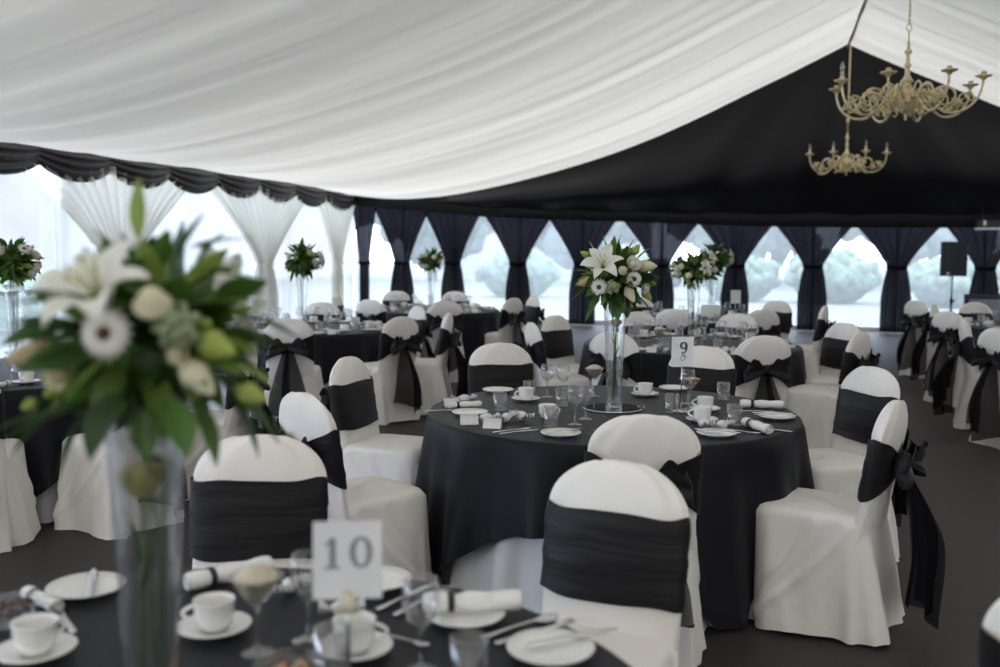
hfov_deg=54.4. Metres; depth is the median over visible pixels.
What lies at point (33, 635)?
cup
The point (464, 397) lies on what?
sweet favour
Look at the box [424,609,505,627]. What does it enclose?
plate
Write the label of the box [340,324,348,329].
cup
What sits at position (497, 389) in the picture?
plate
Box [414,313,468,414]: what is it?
banquet chair
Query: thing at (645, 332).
cup
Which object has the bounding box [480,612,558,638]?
spoon
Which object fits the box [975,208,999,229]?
wall heater
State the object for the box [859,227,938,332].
curtain
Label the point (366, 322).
cup
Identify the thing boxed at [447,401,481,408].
roll
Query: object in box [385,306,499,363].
tablecloth
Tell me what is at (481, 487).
tablecloth
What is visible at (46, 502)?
tablecloth
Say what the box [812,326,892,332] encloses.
window
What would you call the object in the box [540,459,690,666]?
banquet chair
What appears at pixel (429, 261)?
flower bouquet
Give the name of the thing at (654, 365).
tablecloth
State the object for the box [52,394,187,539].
banquet chair
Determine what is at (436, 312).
banquet chair
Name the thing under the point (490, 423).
place card
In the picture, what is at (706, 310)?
table number card
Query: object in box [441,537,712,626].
chair
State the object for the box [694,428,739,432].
table knife
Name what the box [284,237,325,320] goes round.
flower bouquet
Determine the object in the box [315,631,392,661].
saucer
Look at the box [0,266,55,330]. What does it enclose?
hedge
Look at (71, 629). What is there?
table knife
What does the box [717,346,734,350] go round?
sweet favour
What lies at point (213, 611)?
cup
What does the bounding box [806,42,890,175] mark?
chandelier
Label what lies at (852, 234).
tree
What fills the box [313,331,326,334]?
plate
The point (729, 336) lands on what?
plate
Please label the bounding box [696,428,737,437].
plate
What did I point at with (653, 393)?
saucer
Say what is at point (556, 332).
banquet chair
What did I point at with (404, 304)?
cup
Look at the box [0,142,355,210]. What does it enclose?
swag pelmet
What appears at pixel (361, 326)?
sweet favour
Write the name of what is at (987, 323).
cup
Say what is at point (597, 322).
window
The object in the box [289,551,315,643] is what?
wine glass
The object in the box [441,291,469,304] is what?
banquet chair
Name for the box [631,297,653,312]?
banquet chair
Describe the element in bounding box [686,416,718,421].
saucer
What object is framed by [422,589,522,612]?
napkin
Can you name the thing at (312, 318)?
cup
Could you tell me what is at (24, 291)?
window
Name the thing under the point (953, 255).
loudspeaker
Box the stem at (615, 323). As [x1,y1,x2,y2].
[610,319,621,399]
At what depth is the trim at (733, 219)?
18.86 m
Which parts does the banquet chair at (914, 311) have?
sash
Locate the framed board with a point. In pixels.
(990, 300)
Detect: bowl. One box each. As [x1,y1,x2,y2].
[0,592,37,629]
[254,648,324,666]
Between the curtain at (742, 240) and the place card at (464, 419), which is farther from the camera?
the curtain at (742, 240)
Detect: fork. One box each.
[50,604,66,628]
[392,585,452,615]
[492,427,532,432]
[494,617,576,644]
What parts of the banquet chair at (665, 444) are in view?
sash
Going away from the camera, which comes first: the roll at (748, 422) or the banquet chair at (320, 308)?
the roll at (748, 422)
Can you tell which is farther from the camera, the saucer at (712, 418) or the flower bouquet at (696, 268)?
the flower bouquet at (696, 268)
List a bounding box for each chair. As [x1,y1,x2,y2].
[0,389,40,552]
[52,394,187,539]
[179,355,278,500]
[189,434,328,568]
[263,318,331,421]
[268,392,432,582]
[302,302,340,321]
[319,356,422,485]
[331,295,345,319]
[355,299,386,322]
[364,316,421,424]
[382,291,410,306]
[408,306,434,357]
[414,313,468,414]
[420,301,464,381]
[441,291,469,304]
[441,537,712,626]
[468,343,533,393]
[485,298,526,344]
[515,322,589,386]
[522,296,544,332]
[540,315,579,373]
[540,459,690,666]
[584,414,708,666]
[587,332,642,385]
[617,311,658,335]
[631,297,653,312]
[655,309,695,334]
[667,346,736,395]
[714,313,758,337]
[733,335,791,407]
[748,399,944,646]
[749,309,780,337]
[762,301,792,340]
[785,332,880,448]
[796,306,835,374]
[805,323,859,385]
[808,366,907,561]
[896,301,933,378]
[910,304,938,387]
[923,311,978,406]
[932,320,979,428]
[958,302,992,319]
[966,328,999,449]
[978,599,999,666]
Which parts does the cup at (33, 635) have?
handle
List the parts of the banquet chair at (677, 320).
sash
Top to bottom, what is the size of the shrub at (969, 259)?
1.921 m
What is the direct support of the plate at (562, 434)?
on the tablecloth at (481, 487)
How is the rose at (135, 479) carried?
in the glass vase
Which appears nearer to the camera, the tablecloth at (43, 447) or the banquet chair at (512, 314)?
the tablecloth at (43, 447)
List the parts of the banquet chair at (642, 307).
seat, sash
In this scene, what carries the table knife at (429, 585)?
on the tablecloth at (107, 625)
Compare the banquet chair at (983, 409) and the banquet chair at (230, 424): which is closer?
the banquet chair at (230, 424)
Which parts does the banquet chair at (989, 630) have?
seat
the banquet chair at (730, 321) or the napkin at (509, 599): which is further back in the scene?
the banquet chair at (730, 321)
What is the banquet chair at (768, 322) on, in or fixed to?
on the floor
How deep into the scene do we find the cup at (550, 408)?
4.45 m
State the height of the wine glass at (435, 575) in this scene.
0.175 m
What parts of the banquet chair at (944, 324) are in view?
sash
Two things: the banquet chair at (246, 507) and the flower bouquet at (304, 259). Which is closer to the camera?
the banquet chair at (246, 507)
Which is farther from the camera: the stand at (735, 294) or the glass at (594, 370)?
the stand at (735, 294)
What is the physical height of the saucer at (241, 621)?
0.018 m
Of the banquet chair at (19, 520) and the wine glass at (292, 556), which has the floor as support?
the banquet chair at (19, 520)
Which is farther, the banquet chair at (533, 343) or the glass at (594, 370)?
the banquet chair at (533, 343)
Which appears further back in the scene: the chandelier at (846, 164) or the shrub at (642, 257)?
the shrub at (642, 257)
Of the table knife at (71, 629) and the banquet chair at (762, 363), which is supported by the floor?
the banquet chair at (762, 363)
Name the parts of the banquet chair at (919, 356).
seat, sash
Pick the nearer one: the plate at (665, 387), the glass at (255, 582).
the glass at (255, 582)
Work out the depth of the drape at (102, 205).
13.03 m
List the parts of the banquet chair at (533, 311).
sash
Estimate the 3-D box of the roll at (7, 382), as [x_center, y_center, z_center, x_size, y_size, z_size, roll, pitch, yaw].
[-2.749,0.282,5.362,0.038,0.032,0.156,0,5,0]
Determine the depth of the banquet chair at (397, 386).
8.45 m
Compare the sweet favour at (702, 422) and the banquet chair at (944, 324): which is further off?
the banquet chair at (944, 324)
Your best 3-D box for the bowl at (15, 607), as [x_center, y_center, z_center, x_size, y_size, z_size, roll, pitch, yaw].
[-1.003,0.570,1.986,0.109,0.052,0.109,2,5,19]
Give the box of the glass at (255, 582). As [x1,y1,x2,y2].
[228,564,283,656]
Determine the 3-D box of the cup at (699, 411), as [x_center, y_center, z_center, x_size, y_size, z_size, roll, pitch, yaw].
[0.909,0.362,4.392,0.095,0.062,0.083,-2,6,-27]
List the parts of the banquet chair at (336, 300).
seat, sash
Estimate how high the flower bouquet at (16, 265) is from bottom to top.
0.793 m
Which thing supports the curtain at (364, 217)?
hanging from the wall
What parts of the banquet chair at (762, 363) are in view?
sash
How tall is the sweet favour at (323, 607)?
0.034 m
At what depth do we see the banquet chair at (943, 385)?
8.40 m
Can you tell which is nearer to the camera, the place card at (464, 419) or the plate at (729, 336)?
the place card at (464, 419)
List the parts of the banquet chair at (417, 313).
seat, sash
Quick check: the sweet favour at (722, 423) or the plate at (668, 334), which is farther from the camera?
the plate at (668, 334)
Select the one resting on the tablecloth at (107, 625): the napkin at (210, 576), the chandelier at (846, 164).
the napkin at (210, 576)
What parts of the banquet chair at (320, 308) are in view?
sash, seat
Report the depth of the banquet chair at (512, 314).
11.86 m
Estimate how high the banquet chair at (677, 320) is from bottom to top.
0.928 m
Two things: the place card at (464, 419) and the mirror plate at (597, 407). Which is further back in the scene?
the mirror plate at (597, 407)
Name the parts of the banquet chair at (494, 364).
seat, sash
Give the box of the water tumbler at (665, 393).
[665,393,678,412]
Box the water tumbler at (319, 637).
[313,625,350,666]
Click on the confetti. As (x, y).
(561, 387)
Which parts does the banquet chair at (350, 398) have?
sash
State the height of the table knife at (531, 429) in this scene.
0.005 m
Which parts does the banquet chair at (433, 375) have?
sash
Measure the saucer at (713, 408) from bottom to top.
0.018 m
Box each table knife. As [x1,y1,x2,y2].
[59,609,77,633]
[85,568,97,597]
[375,583,433,610]
[499,429,538,433]
[526,628,616,645]
[545,428,580,433]
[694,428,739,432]
[756,414,797,415]
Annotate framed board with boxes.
[963,294,999,319]
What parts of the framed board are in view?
board frame, board panel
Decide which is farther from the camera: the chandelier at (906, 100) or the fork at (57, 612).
the chandelier at (906, 100)
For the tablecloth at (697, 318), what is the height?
0.724 m
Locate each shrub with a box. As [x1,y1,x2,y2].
[473,250,560,296]
[592,252,683,296]
[699,255,781,301]
[783,247,883,303]
[908,256,999,307]
[968,256,999,293]
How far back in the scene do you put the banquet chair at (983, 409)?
7.52 m
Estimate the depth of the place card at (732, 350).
7.29 m
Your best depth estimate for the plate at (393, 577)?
2.26 m
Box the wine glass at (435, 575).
[402,575,439,666]
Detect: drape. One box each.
[25,163,187,260]
[210,180,305,322]
[318,194,354,303]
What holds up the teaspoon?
on the tablecloth at (107, 625)
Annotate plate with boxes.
[45,571,126,599]
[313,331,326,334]
[337,320,349,322]
[362,328,378,330]
[382,565,411,591]
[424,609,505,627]
[452,408,487,415]
[483,386,512,392]
[506,628,594,665]
[541,428,580,437]
[583,403,641,412]
[659,385,689,390]
[664,333,678,335]
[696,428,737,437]
[725,335,743,337]
[759,412,795,420]
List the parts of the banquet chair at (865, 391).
sash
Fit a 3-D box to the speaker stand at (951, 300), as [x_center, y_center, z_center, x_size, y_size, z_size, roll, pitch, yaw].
[7.708,-0.412,16.460,0.728,1.115,0.714,0,5,0]
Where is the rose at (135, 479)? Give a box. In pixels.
[117,462,165,666]
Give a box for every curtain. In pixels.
[353,206,375,300]
[376,208,426,303]
[426,198,478,299]
[486,217,548,322]
[550,219,614,324]
[625,222,696,312]
[701,225,770,314]
[778,227,850,330]
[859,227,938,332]
[947,227,999,299]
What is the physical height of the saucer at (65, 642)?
0.018 m
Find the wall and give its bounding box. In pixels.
[422,44,999,214]
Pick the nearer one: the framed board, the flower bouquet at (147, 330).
the flower bouquet at (147, 330)
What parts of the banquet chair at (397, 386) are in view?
sash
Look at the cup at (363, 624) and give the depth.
1.84 m
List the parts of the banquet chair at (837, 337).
sash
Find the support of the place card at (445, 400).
on the tablecloth at (481, 487)
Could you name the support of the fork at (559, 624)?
on the tablecloth at (107, 625)
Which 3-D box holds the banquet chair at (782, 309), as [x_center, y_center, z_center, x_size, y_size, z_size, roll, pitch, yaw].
[3.143,0.084,11.482,0.585,0.933,0.787,5,7,43]
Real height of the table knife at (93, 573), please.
0.005 m
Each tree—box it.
[374,214,493,280]
[684,225,788,258]
[767,236,796,277]
[841,228,918,266]
[880,228,957,260]
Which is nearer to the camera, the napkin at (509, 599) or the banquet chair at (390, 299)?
the napkin at (509, 599)
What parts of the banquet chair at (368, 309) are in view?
seat, sash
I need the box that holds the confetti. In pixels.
[449,387,753,433]
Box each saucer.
[0,632,77,664]
[12,379,39,383]
[176,610,251,638]
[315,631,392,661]
[512,396,539,401]
[631,391,658,396]
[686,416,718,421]
[690,405,720,411]
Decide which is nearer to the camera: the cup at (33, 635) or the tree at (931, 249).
the cup at (33, 635)
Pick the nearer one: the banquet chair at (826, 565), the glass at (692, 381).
the banquet chair at (826, 565)
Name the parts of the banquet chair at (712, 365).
seat, sash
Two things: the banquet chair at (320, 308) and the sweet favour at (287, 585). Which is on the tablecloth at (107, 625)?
the sweet favour at (287, 585)
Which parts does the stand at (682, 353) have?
rod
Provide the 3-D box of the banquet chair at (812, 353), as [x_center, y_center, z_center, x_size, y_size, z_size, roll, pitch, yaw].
[3.360,0.157,10.642,0.798,0.933,0.607,3,5,25]
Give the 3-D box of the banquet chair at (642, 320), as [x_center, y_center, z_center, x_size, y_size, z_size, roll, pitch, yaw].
[1.345,0.269,9.213,0.585,0.933,0.787,-1,5,-17]
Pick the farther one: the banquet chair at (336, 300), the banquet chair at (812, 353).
the banquet chair at (336, 300)
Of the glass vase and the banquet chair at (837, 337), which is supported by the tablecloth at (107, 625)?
the glass vase
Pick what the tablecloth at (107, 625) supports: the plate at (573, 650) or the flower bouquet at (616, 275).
the plate at (573, 650)
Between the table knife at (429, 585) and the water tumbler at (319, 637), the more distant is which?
the table knife at (429, 585)
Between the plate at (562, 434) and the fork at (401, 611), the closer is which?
the fork at (401, 611)
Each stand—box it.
[671,337,693,412]
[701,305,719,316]
[730,290,740,305]
[949,276,955,311]
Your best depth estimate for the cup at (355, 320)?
9.96 m
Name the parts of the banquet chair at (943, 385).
sash, seat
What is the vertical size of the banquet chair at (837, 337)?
0.928 m
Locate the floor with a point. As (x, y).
(960, 487)
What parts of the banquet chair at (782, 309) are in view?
sash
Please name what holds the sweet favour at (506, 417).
on the tablecloth at (481, 487)
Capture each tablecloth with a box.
[0,358,90,497]
[0,567,630,666]
[36,482,57,522]
[209,373,328,416]
[211,321,382,391]
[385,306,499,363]
[415,385,814,629]
[578,335,805,388]
[619,314,723,335]
[970,320,999,348]
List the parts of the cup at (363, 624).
handle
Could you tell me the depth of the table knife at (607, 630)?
1.89 m
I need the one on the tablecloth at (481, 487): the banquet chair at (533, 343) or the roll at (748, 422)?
the roll at (748, 422)
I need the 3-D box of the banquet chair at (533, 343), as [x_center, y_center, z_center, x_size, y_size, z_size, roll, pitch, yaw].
[0.445,0.376,7.947,0.787,0.927,0.608,-1,5,-14]
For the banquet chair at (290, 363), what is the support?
on the floor
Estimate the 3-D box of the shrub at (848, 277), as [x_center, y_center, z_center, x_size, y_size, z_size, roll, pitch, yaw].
[10.197,-1.729,29.961,2.681,1.854,2.672,-3,6,-32]
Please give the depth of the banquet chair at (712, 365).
5.94 m
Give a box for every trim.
[354,196,999,227]
[847,0,866,47]
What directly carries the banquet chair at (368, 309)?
on the floor
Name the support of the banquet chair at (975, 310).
on the floor
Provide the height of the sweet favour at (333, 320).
0.050 m
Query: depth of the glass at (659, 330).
7.72 m
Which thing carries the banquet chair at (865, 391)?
on the floor
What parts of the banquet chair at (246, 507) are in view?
sash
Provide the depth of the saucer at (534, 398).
4.94 m
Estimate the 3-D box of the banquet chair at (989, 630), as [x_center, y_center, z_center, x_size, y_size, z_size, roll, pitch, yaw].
[1.215,0.893,1.937,0.585,0.933,0.787,3,6,28]
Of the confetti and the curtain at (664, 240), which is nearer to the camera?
the confetti
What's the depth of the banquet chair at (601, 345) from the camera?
6.97 m
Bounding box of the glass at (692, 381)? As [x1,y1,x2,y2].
[680,378,699,388]
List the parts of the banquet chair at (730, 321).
seat, sash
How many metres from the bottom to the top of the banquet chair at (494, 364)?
0.933 m
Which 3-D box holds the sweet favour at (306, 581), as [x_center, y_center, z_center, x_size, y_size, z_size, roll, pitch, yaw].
[-0.403,0.563,2.216,0.096,0.034,0.054,-1,5,-20]
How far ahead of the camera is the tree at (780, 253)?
50.62 m
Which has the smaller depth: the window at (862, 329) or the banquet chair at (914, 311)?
the banquet chair at (914, 311)
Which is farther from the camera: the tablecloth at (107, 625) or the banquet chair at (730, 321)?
the banquet chair at (730, 321)
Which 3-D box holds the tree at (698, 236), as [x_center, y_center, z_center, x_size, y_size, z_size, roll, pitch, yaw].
[10.560,-6.780,43.452,7.113,9.360,6.775,4,6,39]
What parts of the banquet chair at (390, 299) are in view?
seat, sash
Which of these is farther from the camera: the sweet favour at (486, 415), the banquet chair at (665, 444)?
the sweet favour at (486, 415)
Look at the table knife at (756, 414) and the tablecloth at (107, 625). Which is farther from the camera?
the table knife at (756, 414)
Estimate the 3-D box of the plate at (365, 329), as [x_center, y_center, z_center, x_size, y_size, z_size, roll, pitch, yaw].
[-1.227,-0.035,9.217,0.170,0.018,0.170,0,5,0]
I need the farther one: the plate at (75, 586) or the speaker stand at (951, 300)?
the speaker stand at (951, 300)
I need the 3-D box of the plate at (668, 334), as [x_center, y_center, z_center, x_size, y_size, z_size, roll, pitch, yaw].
[1.548,0.010,8.861,0.170,0.018,0.170,0,5,0]
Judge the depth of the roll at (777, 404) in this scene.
4.77 m
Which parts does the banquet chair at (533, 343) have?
sash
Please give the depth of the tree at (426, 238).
48.29 m
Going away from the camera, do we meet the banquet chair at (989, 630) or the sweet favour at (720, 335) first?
the banquet chair at (989, 630)
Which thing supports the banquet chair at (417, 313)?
on the floor
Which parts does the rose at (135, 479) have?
stem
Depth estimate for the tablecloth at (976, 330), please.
10.03 m
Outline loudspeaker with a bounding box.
[939,242,967,275]
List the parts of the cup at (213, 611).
handle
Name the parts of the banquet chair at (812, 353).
sash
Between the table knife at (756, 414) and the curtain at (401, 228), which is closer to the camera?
the table knife at (756, 414)
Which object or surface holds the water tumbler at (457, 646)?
on the tablecloth at (107, 625)
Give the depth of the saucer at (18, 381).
5.48 m
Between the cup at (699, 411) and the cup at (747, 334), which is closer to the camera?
the cup at (699, 411)
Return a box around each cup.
[10,612,66,657]
[18,371,33,381]
[180,592,234,632]
[310,316,317,321]
[332,610,388,654]
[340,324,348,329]
[350,317,359,322]
[365,321,375,325]
[400,302,407,306]
[514,387,533,399]
[538,403,559,418]
[633,382,652,394]
[639,330,648,335]
[687,405,711,419]
[689,329,700,335]
[692,396,713,406]
[745,332,754,338]
[964,317,972,322]
[985,320,993,326]
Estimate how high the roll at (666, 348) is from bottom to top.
0.032 m
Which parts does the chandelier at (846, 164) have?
arm, arm, arm, chain, arm, arm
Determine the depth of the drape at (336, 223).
20.00 m
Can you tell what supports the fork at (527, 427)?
on the tablecloth at (481, 487)
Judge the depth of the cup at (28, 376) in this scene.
5.49 m
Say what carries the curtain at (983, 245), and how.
hanging from the wall
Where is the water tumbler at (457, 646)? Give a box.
[450,629,487,666]
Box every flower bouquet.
[0,178,299,666]
[0,237,44,348]
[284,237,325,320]
[417,248,443,304]
[572,236,659,399]
[668,248,721,336]
[698,241,733,304]
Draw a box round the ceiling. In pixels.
[0,0,999,198]
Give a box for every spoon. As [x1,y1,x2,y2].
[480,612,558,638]
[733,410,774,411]
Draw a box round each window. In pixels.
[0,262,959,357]
[0,289,34,294]
[52,198,59,332]
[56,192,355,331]
[356,238,359,306]
[583,320,612,325]
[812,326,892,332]
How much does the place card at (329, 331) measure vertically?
0.042 m
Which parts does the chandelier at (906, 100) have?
arm, arm, arm, arm, chain, arm, arm, arm, arm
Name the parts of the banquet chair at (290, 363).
sash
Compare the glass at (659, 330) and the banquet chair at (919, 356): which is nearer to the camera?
the glass at (659, 330)
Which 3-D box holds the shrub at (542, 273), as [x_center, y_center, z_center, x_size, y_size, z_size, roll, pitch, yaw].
[0.644,-1.973,32.891,2.548,1.713,2.621,4,6,37]
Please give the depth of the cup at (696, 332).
8.67 m
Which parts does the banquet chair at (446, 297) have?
seat, sash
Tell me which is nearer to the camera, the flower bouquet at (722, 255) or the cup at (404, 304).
the flower bouquet at (722, 255)
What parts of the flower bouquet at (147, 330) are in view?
flower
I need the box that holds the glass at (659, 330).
[654,326,664,335]
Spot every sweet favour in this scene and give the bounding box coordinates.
[272,572,310,592]
[300,573,312,586]
[318,598,364,614]
[327,318,339,322]
[360,324,373,327]
[451,394,476,401]
[472,412,500,420]
[493,411,518,422]
[509,410,534,420]
[691,416,715,427]
[707,419,736,428]
[714,332,728,337]
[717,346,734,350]
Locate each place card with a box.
[327,329,335,333]
[442,398,458,407]
[460,414,478,424]
[483,418,502,428]
[646,346,656,351]
[728,348,736,353]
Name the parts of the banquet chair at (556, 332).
sash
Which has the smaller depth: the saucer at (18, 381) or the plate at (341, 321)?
the saucer at (18, 381)
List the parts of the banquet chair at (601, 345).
sash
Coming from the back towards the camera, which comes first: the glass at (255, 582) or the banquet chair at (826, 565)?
the banquet chair at (826, 565)
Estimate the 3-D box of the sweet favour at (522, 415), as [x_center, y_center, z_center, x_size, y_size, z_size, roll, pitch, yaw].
[0.098,0.373,4.408,0.068,0.044,0.120,-3,6,-30]
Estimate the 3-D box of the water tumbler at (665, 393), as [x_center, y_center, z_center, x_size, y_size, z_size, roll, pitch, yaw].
[0.821,0.332,4.645,0.068,0.091,0.068,0,5,0]
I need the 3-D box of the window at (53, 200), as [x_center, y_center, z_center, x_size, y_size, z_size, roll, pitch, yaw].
[-5.285,-1.064,13.932,0.060,2.720,3.060,2,5,15]
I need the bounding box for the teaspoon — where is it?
[382,632,429,645]
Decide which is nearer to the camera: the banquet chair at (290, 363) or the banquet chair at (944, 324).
the banquet chair at (290, 363)
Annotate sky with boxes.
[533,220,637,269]
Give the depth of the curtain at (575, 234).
19.68 m
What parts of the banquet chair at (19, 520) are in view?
sash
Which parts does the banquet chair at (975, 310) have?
seat, sash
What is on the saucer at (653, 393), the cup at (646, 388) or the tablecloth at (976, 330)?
the cup at (646, 388)
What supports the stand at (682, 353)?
on the tablecloth at (481, 487)
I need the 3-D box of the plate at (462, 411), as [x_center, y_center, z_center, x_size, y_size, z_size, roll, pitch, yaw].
[-0.140,0.371,4.551,0.170,0.018,0.170,0,5,0]
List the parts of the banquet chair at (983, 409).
sash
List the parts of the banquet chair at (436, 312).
sash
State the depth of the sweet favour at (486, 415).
4.33 m
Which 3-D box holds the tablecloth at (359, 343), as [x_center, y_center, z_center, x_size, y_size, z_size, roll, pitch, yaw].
[-1.927,0.306,9.561,1.903,0.724,1.902,-4,6,-41]
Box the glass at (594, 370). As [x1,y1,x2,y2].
[586,364,603,396]
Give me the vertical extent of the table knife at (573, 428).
0.005 m
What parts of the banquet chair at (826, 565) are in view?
sash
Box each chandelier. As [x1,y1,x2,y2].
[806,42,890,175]
[829,0,992,122]
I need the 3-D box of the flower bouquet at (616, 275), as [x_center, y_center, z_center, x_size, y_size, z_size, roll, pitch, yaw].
[0.551,-0.073,4.720,0.478,0.804,0.416,-3,6,-31]
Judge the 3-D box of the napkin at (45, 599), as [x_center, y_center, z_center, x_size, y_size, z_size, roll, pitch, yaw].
[-0.988,0.572,2.097,0.146,0.030,0.036,4,6,40]
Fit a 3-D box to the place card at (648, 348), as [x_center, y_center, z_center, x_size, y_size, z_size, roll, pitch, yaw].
[1.156,0.120,7.411,0.080,0.042,0.044,2,5,21]
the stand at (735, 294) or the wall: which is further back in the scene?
the wall
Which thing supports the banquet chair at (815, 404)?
on the floor
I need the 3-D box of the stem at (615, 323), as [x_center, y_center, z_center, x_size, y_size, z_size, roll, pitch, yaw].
[0.565,0.127,4.737,0.056,0.402,0.052,0,5,0]
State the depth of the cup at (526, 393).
4.95 m
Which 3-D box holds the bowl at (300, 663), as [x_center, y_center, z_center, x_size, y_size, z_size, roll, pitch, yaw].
[-0.355,0.591,1.642,0.120,0.075,0.120,0,5,0]
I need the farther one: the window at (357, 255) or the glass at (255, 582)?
the window at (357, 255)
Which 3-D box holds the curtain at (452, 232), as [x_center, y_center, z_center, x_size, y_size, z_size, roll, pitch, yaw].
[-0.999,-1.547,20.408,1.314,2.580,0.241,1,5,11]
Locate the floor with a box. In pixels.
[0,320,999,666]
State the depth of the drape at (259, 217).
17.10 m
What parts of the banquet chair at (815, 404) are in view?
sash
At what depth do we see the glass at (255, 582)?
1.82 m
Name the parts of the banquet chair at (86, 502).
sash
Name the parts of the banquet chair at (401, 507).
sash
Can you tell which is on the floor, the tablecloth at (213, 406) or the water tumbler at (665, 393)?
the tablecloth at (213, 406)
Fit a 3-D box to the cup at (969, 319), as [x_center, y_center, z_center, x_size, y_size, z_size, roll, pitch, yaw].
[5.108,-0.144,10.608,0.082,0.062,0.095,0,5,-2]
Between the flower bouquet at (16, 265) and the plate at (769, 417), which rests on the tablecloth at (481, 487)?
the plate at (769, 417)
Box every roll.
[0,380,10,387]
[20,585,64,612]
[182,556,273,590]
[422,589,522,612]
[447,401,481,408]
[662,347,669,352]
[740,399,783,408]
[741,417,773,433]
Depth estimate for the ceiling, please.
10.80 m
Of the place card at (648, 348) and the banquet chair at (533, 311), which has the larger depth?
the banquet chair at (533, 311)
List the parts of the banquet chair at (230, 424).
sash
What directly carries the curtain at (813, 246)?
hanging from the wall
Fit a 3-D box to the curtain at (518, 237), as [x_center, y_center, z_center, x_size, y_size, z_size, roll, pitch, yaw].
[0.366,-1.508,20.031,1.476,2.580,0.241,2,5,19]
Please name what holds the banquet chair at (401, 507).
on the floor
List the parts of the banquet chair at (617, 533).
sash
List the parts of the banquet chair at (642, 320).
sash, seat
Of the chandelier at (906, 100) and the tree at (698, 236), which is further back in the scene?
the tree at (698, 236)
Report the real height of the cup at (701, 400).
0.062 m
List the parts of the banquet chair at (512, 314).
sash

